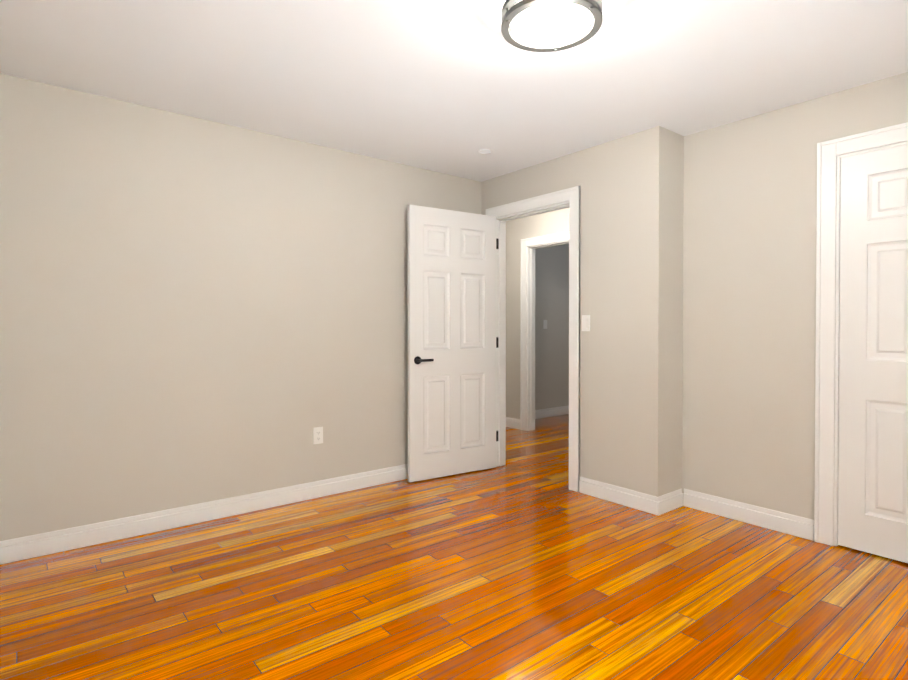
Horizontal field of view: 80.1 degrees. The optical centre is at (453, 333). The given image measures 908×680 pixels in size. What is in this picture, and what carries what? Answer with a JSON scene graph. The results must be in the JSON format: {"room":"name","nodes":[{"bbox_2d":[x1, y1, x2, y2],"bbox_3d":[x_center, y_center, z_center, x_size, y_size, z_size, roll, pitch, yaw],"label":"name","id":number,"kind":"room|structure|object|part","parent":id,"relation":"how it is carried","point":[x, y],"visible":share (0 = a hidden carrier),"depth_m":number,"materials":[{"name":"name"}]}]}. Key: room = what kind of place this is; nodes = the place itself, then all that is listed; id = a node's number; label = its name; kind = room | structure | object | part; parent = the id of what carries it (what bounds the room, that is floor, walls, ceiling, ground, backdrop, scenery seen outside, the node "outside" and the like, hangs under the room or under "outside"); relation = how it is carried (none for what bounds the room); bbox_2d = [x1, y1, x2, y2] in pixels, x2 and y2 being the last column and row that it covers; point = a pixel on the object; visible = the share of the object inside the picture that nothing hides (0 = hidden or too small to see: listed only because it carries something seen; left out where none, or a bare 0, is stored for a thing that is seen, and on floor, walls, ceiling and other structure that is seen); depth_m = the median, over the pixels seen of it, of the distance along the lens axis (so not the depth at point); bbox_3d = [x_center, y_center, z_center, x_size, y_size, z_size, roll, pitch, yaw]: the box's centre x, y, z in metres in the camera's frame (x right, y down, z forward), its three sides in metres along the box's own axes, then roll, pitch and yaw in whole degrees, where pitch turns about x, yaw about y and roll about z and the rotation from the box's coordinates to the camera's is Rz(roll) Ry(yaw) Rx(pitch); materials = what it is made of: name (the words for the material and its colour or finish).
{"room":"empty bedroom","nodes":[
{"label":"empty bedroom","id":0,"kind":"room"},
{"bbox_2d":[0,73,480,540],"bbox_3d":[-1.068,-0.079,3.717,3.250,2.440,0.120,0,1,-39],"label":"wall","id":1,"kind":"structure","parent":0,"point":[194,310],"depth_m":3.21,"materials":[{"name":"beige paint"}]},
{"bbox_2d":[0,464,407,564],"bbox_3d":[-1.026,1.084,3.677,3.250,0.115,0.014,0,1,-39],"label":"baseboard","id":2,"kind":"structure","parent":1,"relation":"attached to","point":[31,546],"depth_m":3.20,"materials":[{"name":"white paint"}]},
{"bbox_2d":[313,427,322,443],"bbox_3d":[-0.941,0.711,3.745,0.070,0.115,0.008,0,1,-39],"label":"electrical outlet plate","id":3,"kind":"object","parent":1,"relation":"attached to","point":[317,435],"visible":1,"depth_m":3.74,"materials":[{"name":"white plastic"}]},
{"bbox_2d":[0,414,907,679],"bbox_3d":[0.955,1.190,3.791,6.720,0.100,6.020,0,1,-39],"label":"floor","id":4,"kind":"structure","parent":0,"point":[524,562],"depth_m":2.38,"materials":[{"name":"brown wood"}]},
{"bbox_2d":[0,0,907,181],"bbox_3d":[0.955,-1.350,3.764,6.720,0.100,6.020,0,1,-39],"label":"ceiling","id":5,"kind":"structure","parent":0,"point":[451,87],"depth_m":2.61,"materials":[{"name":"white paint"}]},
{"bbox_2d":[477,148,493,154],"bbox_3d":[0.226,-1.297,3.858,0.120,0.006,0.120,0,1,-39],"label":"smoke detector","id":6,"kind":"object","parent":5,"relation":"in","point":[486,151],"visible":1,"depth_m":3.86,"materials":[{"name":"white paint"}]},
{"bbox_2d":[501,0,602,51],"bbox_3d":[0.371,-1.224,2.064,0.380,0.116,0.380,0,1,-39],"label":"flush-mount light","id":7,"kind":"object","parent":5,"relation":"attached to","point":[545,25],"visible":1,"depth_m":2.05,"materials":[{"name":"white glass"}]},
{"bbox_2d":[506,208,568,418],"bbox_3d":[0.790,-0.107,6.299,0.120,2.440,1.880,0,1,-39],"label":"wall","id":8,"kind":"structure","parent":0,"point":[516,231],"depth_m":6.29,"materials":[{"name":"beige paint"}]},
{"bbox_2d":[506,417,519,428],"bbox_3d":[0.475,1.053,6.596,0.014,0.115,0.942,0,1,-39],"label":"baseboard","id":9,"kind":"structure","parent":8,"relation":"attached to","point":[512,423],"depth_m":6.32,"materials":[{"name":"white paint"}]},
{"bbox_2d":[520,231,568,430],"bbox_3d":[1.128,0.024,5.879,0.164,2.187,0.964,0,1,-39],"label":"trim","id":10,"kind":"structure","parent":8,"relation":"attached to","point":[529,246],"depth_m":6.16,"materials":[{"name":"white paint"}]},
{"bbox_2d":[535,244,568,409],"bbox_3d":[1.307,-0.117,7.227,1.850,2.440,0.120,0,1,-39],"label":"wall","id":11,"kind":"structure","parent":0,"point":[552,339],"depth_m":7.14,"materials":[{"name":"beige paint"}]},
{"bbox_2d":[543,320,546,328],"bbox_3d":[1.196,-0.115,7.055,0.070,0.115,0.009,0,1,-39],"label":"switch plate","id":12,"kind":"object","parent":11,"relation":"attached to","point":[544,324],"visible":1,"depth_m":7.05,"materials":[{"name":"white plastic"}]},
{"bbox_2d":[535,405,568,418],"bbox_3d":[1.330,1.047,7.172,1.800,0.115,0.014,0,1,-39],"label":"baseboard","id":13,"kind":"structure","parent":11,"relation":"attached to","point":[551,412],"depth_m":7.13,"materials":[{"name":"white paint"}]},
{"bbox_2d":[481,126,683,496],"bbox_3d":[0.344,-0.092,4.889,0.420,2.440,3.520,0,1,-39],"label":"wall","id":14,"kind":"structure","parent":0,"point":[631,296],"depth_m":3.56,"materials":[{"name":"beige paint"}]},
{"bbox_2d":[407,205,495,481],"bbox_3d":[0.005,0.078,4.301,0.826,2.093,0.135,0,1,-33],"label":"bedroom door","id":15,"kind":"structure","parent":14,"relation":"in","point":[451,342],"depth_m":4.26,"materials":[{"name":"white paint"}]},
{"bbox_3d":[-0.252,0.206,4.137,0.146,0.062,0.135,0,1,-33],"label":"handle","id":16,"kind":"part","parent":15,"relation":"part of","materials":[{"name":"black metal"}]},
{"bbox_2d":[486,186,579,491],"bbox_3d":[0.640,0.041,4.282,0.164,2.187,0.984,0,1,-39],"label":"trim","id":17,"kind":"structure","parent":14,"relation":"attached to","point":[569,198],"depth_m":4.03,"materials":[{"name":"white paint"}]},
{"bbox_2d":[582,315,589,330],"bbox_3d":[0.931,-0.070,3.816,0.009,0.115,0.070,0,1,-39],"label":"switch plate","id":18,"kind":"object","parent":14,"relation":"attached to","point":[585,322],"visible":1,"depth_m":3.81,"materials":[{"name":"white plastic"}]},
{"bbox_2d":[579,476,656,514],"bbox_3d":[1.089,1.084,3.628,0.014,0.115,0.602,0,1,-39],"label":"baseboard","id":19,"kind":"structure","parent":14,"relation":"attached to","point":[641,501],"depth_m":3.60,"materials":[{"name":"white paint"}]},
{"bbox_2d":[657,488,682,515],"bbox_3d":[1.393,1.086,3.478,0.300,0.115,0.014,0,1,-39],"label":"baseboard","id":20,"kind":"structure","parent":14,"relation":"attached to","point":[670,501],"depth_m":3.47,"materials":[{"name":"white paint"}]},
{"bbox_2d":[682,72,907,519],"bbox_3d":[2.078,-0.071,2.971,0.120,2.440,1.643,0,1,-39],"label":"wall","id":21,"kind":"structure","parent":0,"point":[749,270],"depth_m":3.21,"materials":[{"name":"beige paint"}]},
{"bbox_2d":[683,488,813,540],"bbox_3d":[1.755,1.088,3.278,0.014,0.115,0.751,0,1,-39],"label":"baseboard","id":22,"kind":"structure","parent":21,"relation":"attached to","point":[793,525],"depth_m":3.23,"materials":[{"name":"white paint"}]},
{"bbox_2d":[814,122,907,545],"bbox_3d":[2.336,0.059,2.632,0.142,2.187,0.954,0,1,-39],"label":"trim","id":23,"kind":"structure","parent":21,"relation":"attached to","point":[831,153],"depth_m":2.92,"materials":[{"name":"white paint"}]},
{"bbox_2d":[838,144,907,562],"bbox_3d":[2.295,0.096,2.600,0.085,2.093,0.746,0,1,-39],"label":"closet door","id":24,"kind":"structure","parent":21,"relation":"in","point":[873,441],"depth_m":2.78,"materials":[{"name":"white paint"}]}
]}

